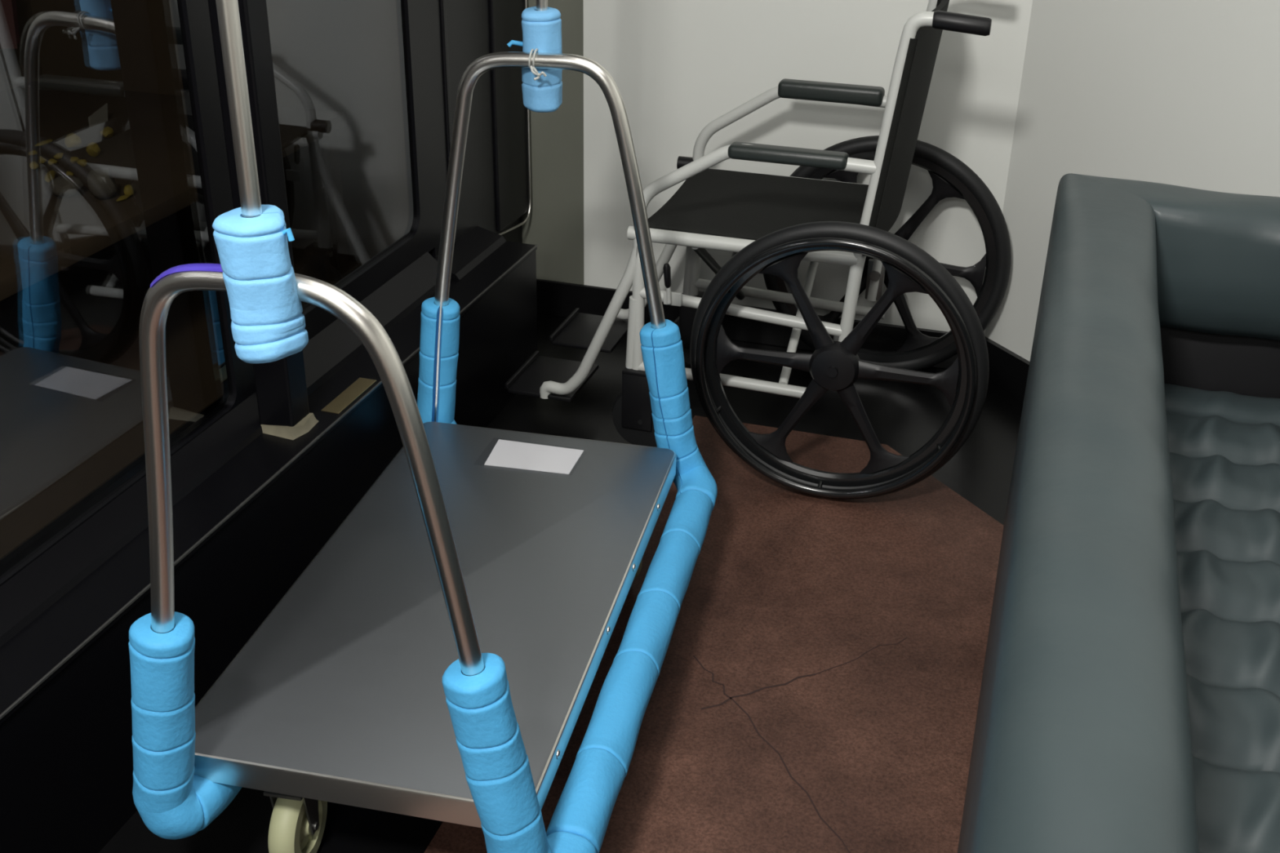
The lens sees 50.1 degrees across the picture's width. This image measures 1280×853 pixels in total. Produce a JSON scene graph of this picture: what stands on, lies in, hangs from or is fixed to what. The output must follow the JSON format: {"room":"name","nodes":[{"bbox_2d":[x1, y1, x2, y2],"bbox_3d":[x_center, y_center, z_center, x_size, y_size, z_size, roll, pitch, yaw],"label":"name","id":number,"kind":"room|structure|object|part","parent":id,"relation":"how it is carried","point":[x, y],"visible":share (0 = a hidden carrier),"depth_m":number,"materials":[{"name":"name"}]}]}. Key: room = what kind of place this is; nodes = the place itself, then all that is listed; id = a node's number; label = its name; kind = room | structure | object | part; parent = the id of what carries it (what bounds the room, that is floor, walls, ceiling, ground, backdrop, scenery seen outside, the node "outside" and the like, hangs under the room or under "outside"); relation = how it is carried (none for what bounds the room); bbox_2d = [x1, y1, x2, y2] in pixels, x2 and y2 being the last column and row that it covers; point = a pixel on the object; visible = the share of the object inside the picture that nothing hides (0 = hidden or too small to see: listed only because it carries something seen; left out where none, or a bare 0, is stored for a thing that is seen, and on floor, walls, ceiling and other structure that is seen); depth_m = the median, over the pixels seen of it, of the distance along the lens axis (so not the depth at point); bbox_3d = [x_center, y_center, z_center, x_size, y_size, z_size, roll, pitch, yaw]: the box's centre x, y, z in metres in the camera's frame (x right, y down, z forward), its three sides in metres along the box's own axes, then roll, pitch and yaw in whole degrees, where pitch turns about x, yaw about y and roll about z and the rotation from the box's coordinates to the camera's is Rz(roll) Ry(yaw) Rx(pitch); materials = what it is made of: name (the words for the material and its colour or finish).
{"room":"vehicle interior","nodes":[
{"label":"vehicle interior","id":0,"kind":"room"},
{"bbox_2d":[0,0,44,91],"bbox_3d":[-1.833,-0.756,1.761,0.021,2.005,2.880,9,28,15],"label":"wall","id":1,"kind":"structure","parent":0,"point":[22,65],"depth_m":3.16,"materials":[{"name":"white paint"}]},
{"bbox_2d":[0,0,19,48],"bbox_3d":[-1.413,-1.246,2.775,0.065,0.960,0.237,9,28,15],"label":"cloth","id":2,"kind":"object","parent":1,"relation":"hanging from","point":[9,28],"visible":1,"depth_m":3.02,"materials":[{"name":"fabric"}]},
{"bbox_2d":[0,233,364,559],"bbox_3d":[-1.417,0.194,2.084,0.890,0.034,2.860,9,28,15],"label":"floor","id":3,"kind":"structure","parent":0,"point":[71,411],"depth_m":2.65,"materials":[{"name":"black"}]},
{"bbox_2d":[0,80,349,301],"bbox_3d":[-1.227,-0.289,2.590,0.810,0.371,1.350,9,28,15],"label":"display table","id":4,"kind":"object","parent":3,"relation":"on","point":[43,233],"visible":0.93,"depth_m":2.66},
{"bbox_2d":[27,150,37,155],"bbox_3d":[-1.173,-0.528,2.643,0.018,0.009,0.019,9,28,15],"label":"stone","id":5,"kind":"object","parent":4,"relation":"on","point":[33,152],"visible":1,"depth_m":2.64,"materials":[{"name":"yellow stone"}]},
{"bbox_2d":[29,160,38,169],"bbox_3d":[-1.133,-0.488,2.560,0.016,0.015,0.018,9,28,15],"label":"stone","id":6,"kind":"object","parent":4,"relation":"on","point":[33,165],"visible":1,"depth_m":2.56,"materials":[{"name":"yellow stone"}]},
{"bbox_2d":[38,155,46,164],"bbox_3d":[-1.132,-0.505,2.592,0.015,0.015,0.015,22,34,35],"label":"stone","id":7,"kind":"object","parent":4,"relation":"on","point":[42,160],"visible":1,"depth_m":2.59,"materials":[{"name":"yellow stone"}]},
{"bbox_2d":[34,138,53,146],"bbox_3d":[-1.178,-0.560,2.706,0.017,0.008,0.050,9,28,15],"label":"stone","id":8,"kind":"object","parent":4,"relation":"on","point":[42,143],"visible":1,"depth_m":2.70,"materials":[{"name":"yellow stone"}]},
{"bbox_2d":[44,169,55,182],"bbox_3d":[-1.076,-0.456,2.498,0.016,0.016,0.058,-4,28,-11],"label":"stone","id":9,"kind":"object","parent":4,"relation":"on","point":[50,175],"visible":0.86,"depth_m":2.49,"materials":[{"name":"yellow stone"}]},
{"bbox_2d":[48,158,57,165],"bbox_3d":[-1.109,-0.500,2.585,0.015,0.013,0.019,9,28,15],"label":"stone","id":10,"kind":"object","parent":4,"relation":"on","point":[51,162],"visible":1,"depth_m":2.58,"materials":[{"name":"yellow stone"}]},
{"bbox_2d":[53,152,63,159],"bbox_3d":[-1.114,-0.519,2.626,0.016,0.011,0.026,9,28,15],"label":"stone","id":11,"kind":"object","parent":4,"relation":"on","point":[59,155],"visible":1,"depth_m":2.62,"materials":[{"name":"yellow stone"}]},
{"bbox_2d":[48,175,83,196],"bbox_3d":[-1.011,-0.422,2.413,0.056,0.035,0.060,9,28,15],"label":"rock","id":12,"kind":"object","parent":4,"relation":"on","point":[64,185],"visible":1,"depth_m":2.40,"materials":[{"name":"stone"}]},
{"bbox_2d":[66,170,74,176],"bbox_3d":[-1.049,-0.464,2.519,0.014,0.011,0.014,9,28,15],"label":"stone","id":13,"kind":"object","parent":4,"relation":"on","point":[68,173],"visible":0.75,"depth_m":2.52,"materials":[{"name":"yellow stone"}]},
{"bbox_2d":[64,133,82,147],"bbox_3d":[-1.112,-0.561,2.686,0.032,0.030,0.033,-15,31,-29],"label":"stone","id":14,"kind":"object","parent":4,"relation":"on","point":[72,140],"visible":1,"depth_m":2.67,"materials":[{"name":"beige stone"}]},
{"bbox_2d":[70,156,79,164],"bbox_3d":[-1.072,-0.504,2.595,0.016,0.013,0.021,9,28,15],"label":"stone","id":15,"kind":"object","parent":4,"relation":"on","point":[73,159],"visible":0.94,"depth_m":2.59,"materials":[{"name":"yellow stone"}]},
{"bbox_2d":[76,159,87,167],"bbox_3d":[-1.051,-0.497,2.580,0.020,0.015,0.017,9,28,15],"label":"stone","id":16,"kind":"object","parent":4,"relation":"on","point":[82,162],"visible":1,"depth_m":2.57,"materials":[{"name":"yellow stone"}]},
{"bbox_2d":[85,142,100,156],"bbox_3d":[-1.051,-0.532,2.632,0.019,0.030,0.026,18,31,29],"label":"stone","id":17,"kind":"object","parent":4,"relation":"on","point":[92,148],"visible":1,"depth_m":2.63,"materials":[{"name":"yellow stone"}]},
{"bbox_2d":[88,102,107,127],"bbox_3d":[-1.127,-0.648,2.850,0.011,0.034,0.072,9,28,15],"label":"card","id":18,"kind":"object","parent":4,"relation":"on","point":[100,116],"visible":1,"depth_m":2.85,"materials":[{"name":"grey"}]},
{"bbox_2d":[86,168,116,199],"bbox_3d":[-0.941,-0.426,2.400,0.046,0.056,0.054,9,28,15],"label":"rock","id":19,"kind":"object","parent":4,"relation":"on","point":[101,183],"visible":1,"depth_m":2.38,"materials":[{"name":"stone"}]},
{"bbox_2d":[99,126,114,137],"bbox_3d":[-1.071,-0.591,2.753,0.022,0.023,0.031,9,28,15],"label":"stone","id":20,"kind":"object","parent":4,"relation":"on","point":[107,132],"visible":1,"depth_m":2.75,"materials":[{"name":"yellow stone"}]},
{"bbox_2d":[115,194,130,201],"bbox_3d":[-0.908,-0.402,2.407,0.014,0.008,0.038,9,28,15],"label":"stone","id":21,"kind":"object","parent":4,"relation":"on","point":[125,197],"visible":1,"depth_m":2.40,"materials":[{"name":"yellow stone"}]},
{"bbox_2d":[123,184,133,195],"bbox_3d":[-0.905,-0.419,2.425,0.015,0.021,0.022,-2,27,-6],"label":"stone","id":22,"kind":"object","parent":4,"relation":"on","point":[128,189],"visible":1,"depth_m":2.42,"materials":[{"name":"yellow stone"}]},
{"bbox_2d":[30,0,408,262],"bbox_3d":[-0.939,-1.298,2.854,0.965,2.005,0.021,9,28,15],"label":"wall","id":23,"kind":"structure","parent":0,"point":[340,55],"depth_m":3.10,"materials":[{"name":"grey paint"}]},
{"bbox_2d":[302,0,435,340],"bbox_3d":[-0.578,-1.089,2.377,0.026,1.890,0.760,9,28,15],"label":"window","id":24,"kind":"structure","parent":23,"relation":"in","point":[418,238],"depth_m":2.93,"materials":[{"name":"black metal"}]},
{"bbox_2d":[0,216,537,852],"bbox_3d":[-1.528,0.948,0.920,0.800,0.335,6.760,9,28,15],"label":"wall","id":25,"kind":"structure","parent":0,"point":[66,748],"depth_m":2.18,"materials":[{"name":"black paint"}]},
{"bbox_2d":[0,0,256,586],"bbox_3d":[-1.002,-0.454,1.167,0.026,1.935,2.100,9,28,15],"label":"window","id":26,"kind":"structure","parent":25,"relation":"in","point":[192,21],"depth_m":2.22,"materials":[{"name":"black metal"}]},
{"bbox_2d":[0,391,262,647],"bbox_3d":[-1.484,1.112,0.190,0.094,0.038,5.400,9,28,15],"label":"trim","id":27,"kind":"structure","parent":25,"relation":"attached to","point":[36,588],"depth_m":2.08,"materials":[{"name":"black paint"}]},
{"bbox_2d":[208,0,318,439],"bbox_3d":[-0.613,-0.862,1.997,0.090,1.940,0.080,9,28,15],"label":"square post","id":28,"kind":"object","parent":25,"relation":"on","point":[281,388],"visible":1,"depth_m":2.20,"materials":[{"name":"black metal"}]},
{"bbox_2d":[0,244,537,719],"bbox_3d":[-0.694,0.205,2.038,0.006,0.004,3.000,9,28,15],"label":"trim","id":29,"kind":"structure","parent":25,"relation":"attached to","point":[74,651],"depth_m":2.13,"materials":[{"name":"metal"}]},
{"bbox_2d":[320,377,376,413],"bbox_3d":[-0.542,-0.058,2.556,0.036,0.002,0.150,9,28,15],"label":"strip","id":30,"kind":"object","parent":25,"relation":"on","point":[341,402],"visible":1,"depth_m":2.55,"materials":[{"name":"beige"}]},
{"bbox_2d":[302,226,506,395],"bbox_3d":[-0.526,-0.272,2.912,0.112,0.060,1.000,9,28,15],"label":"trim","id":31,"kind":"structure","parent":25,"relation":"on","point":[334,347],"depth_m":2.90,"materials":[{"name":"black paint"}]},
{"bbox_2d":[98,313,1023,852],"bbox_3d":[0.467,1.387,0.565,6.124,0.062,7.160,9,28,15],"label":"floor","id":32,"kind":"structure","parent":0,"point":[817,688],"depth_m":2.42,"materials":[{"name":"brown tile"}]},
{"bbox_2d":[128,0,717,852],"bbox_3d":[-0.235,-0.272,1.931,0.634,1.630,1.229,6,28,10],"label":"luggage cart","id":33,"kind":"object","parent":32,"relation":"on","point":[438,657],"visible":1,"depth_m":1.93,"materials":[{"name":"silver metal"}]},
{"bbox_3d":[-0.266,-0.663,1.739,0.034,0.760,1.159,6,27,9],"label":"hanging rail","id":34,"kind":"part","parent":33,"relation":"part of","materials":[{"name":"silver metal"}]},
{"bbox_2d":[484,439,583,474],"bbox_3d":[-0.201,0.056,2.530,0.188,0.002,0.112,6,28,10],"label":"notice sheet","id":35,"kind":"object","parent":33,"relation":"on","point":[507,454],"visible":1,"depth_m":2.53,"materials":[{"name":"white paper"}]},
{"bbox_2d":[504,0,1011,499],"bbox_3d":[0.280,-0.475,3.039,1.067,1.002,0.761,9,28,15],"label":"wheelchair","id":36,"kind":"object","parent":32,"relation":"on","point":[771,224],"visible":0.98,"depth_m":2.88,"materials":[{"name":"black rubber"}]},
{"bbox_3d":[-0.013,-0.194,2.995,0.037,0.191,0.029,9,28,15],"label":"caster post","id":37,"kind":"part","parent":36,"relation":"part of","materials":[{"name":"silver metal"}]},
{"bbox_3d":[0.057,-0.315,2.870,0.018,0.054,0.016,9,28,15],"label":"brake lever","id":38,"kind":"part","parent":36,"relation":"part of","materials":[{"name":"black plastic"}]},
{"bbox_3d":[0.126,-0.396,3.396,0.037,0.191,0.029,9,28,15],"label":"caster post","id":39,"kind":"part","parent":36,"relation":"part of","materials":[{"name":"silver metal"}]},
{"bbox_3d":[0.204,-0.229,2.902,0.461,0.326,0.026,9,28,15],"label":"frame","id":40,"kind":"part","parent":36,"relation":"part of","materials":[{"name":"silver metal"}]},
{"bbox_3d":[0.209,-0.373,2.828,0.485,0.029,0.029,9,28,15],"label":"seat rail","id":41,"kind":"part","parent":36,"relation":"part of","materials":[{"name":"silver metal"}]},
{"bbox_3d":[0.280,-0.480,3.025,0.452,0.020,0.458,9,28,15],"label":"seat","id":42,"kind":"part","parent":36,"relation":"part of","materials":[{"name":"black fabric"}]},
{"bbox_3d":[0.357,-0.434,3.297,0.491,0.315,0.026,9,28,15],"label":"frame","id":43,"kind":"part","parent":36,"relation":"part of","materials":[{"name":"silver metal"}]},
{"bbox_3d":[0.348,-0.576,3.229,0.485,0.029,0.029,9,28,15],"label":"seat rail","id":44,"kind":"part","parent":36,"relation":"part of","materials":[{"name":"silver metal"}]},
{"bbox_3d":[0.481,-0.433,2.703,0.148,0.760,0.027,9,28,15],"label":"post","id":45,"kind":"part","parent":36,"relation":"part of","materials":[{"name":"silver metal"}]},
{"bbox_3d":[0.621,-0.635,3.104,0.148,0.760,0.027,9,28,15],"label":"post","id":46,"kind":"part","parent":36,"relation":"part of","materials":[{"name":"silver metal"}]},
{"bbox_3d":[0.568,-0.653,2.838,0.087,0.450,0.478,9,28,15],"label":"backrest","id":47,"kind":"part","parent":36,"relation":"part of","materials":[{"name":"black fabric"}]},
{"bbox_3d":[0.590,-0.740,2.511,0.104,0.040,0.032,9,28,15],"label":"push handle","id":48,"kind":"part","parent":36,"relation":"part of","materials":[{"name":"black plastic"}]},
{"bbox_2d":[957,173,1279,852],"bbox_3d":[0.788,0.353,1.653,0.720,0.803,1.795,9,28,15],"label":"sofa","id":49,"kind":"object","parent":32,"relation":"on","point":[1129,700],"visible":1,"depth_m":1.51,"materials":[{"name":"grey leather"}]},
{"bbox_3d":[1.030,-0.042,2.327,0.720,0.702,0.163,9,28,15],"label":"backrest","id":50,"kind":"part","parent":49,"relation":"part of","materials":[{"name":"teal leather"}]},
{"bbox_3d":[1.039,-0.034,2.363,0.434,0.295,0.020,9,28,15],"label":"recess panel","id":51,"kind":"part","parent":49,"relation":"part of","materials":[{"name":"black paint"}]},
{"bbox_2d":[1164,383,1279,852],"bbox_3d":[0.784,0.364,1.646,0.398,0.180,1.730,9,28,15],"label":"seat cushion","id":52,"kind":"object","parent":49,"relation":"on","point":[1224,439],"depth_m":1.77,"materials":[{"name":"grey leather"}]},
{"bbox_2d":[521,0,1032,336],"bbox_3d":[0.015,-1.456,3.193,1.865,2.600,0.100,9,28,15],"label":"wall","id":53,"kind":"structure","parent":0,"point":[677,67],"depth_m":3.38,"materials":[{"name":"white paint"}]},
{"bbox_2d":[421,0,528,257],"bbox_3d":[-0.375,-1.339,2.972,0.034,1.980,0.590,9,28,15],"label":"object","id":54,"kind":"structure","parent":53,"relation":"attached to","point":[494,194],"depth_m":3.26,"materials":[{"name":"black"}]},
{"bbox_2d":[497,0,531,235],"bbox_3d":[-0.321,-1.384,3.085,0.006,2.002,0.316,8,28,14],"label":"trim","id":55,"kind":"structure","parent":53,"relation":"attached to","point":[526,1],"depth_m":3.59,"materials":[{"name":"silver metal"}]},
{"bbox_2d":[536,278,986,368],"bbox_3d":[0.276,-0.273,3.635,1.249,0.100,0.010,9,28,15],"label":"baseboard","id":56,"kind":"structure","parent":53,"relation":"attached to","point":[554,298],"depth_m":3.65,"materials":[{"name":"black"}]},
{"bbox_2d":[985,0,1279,361],"bbox_3d":[1.595,-0.684,1.736,0.100,2.600,3.000,-12,30,-23],"label":"wall","id":57,"kind":"structure","parent":0,"point":[1184,93],"depth_m":2.86,"materials":[{"name":"white paint"}]},
{"bbox_2d":[985,337,1029,402],"bbox_3d":[1.524,0.439,2.283,0.015,0.100,3.003,-12,30,-24],"label":"baseboard","id":58,"kind":"structure","parent":57,"relation":"attached to","point":[1008,371],"depth_m":3.38,"materials":[{"name":"black"}]}
]}

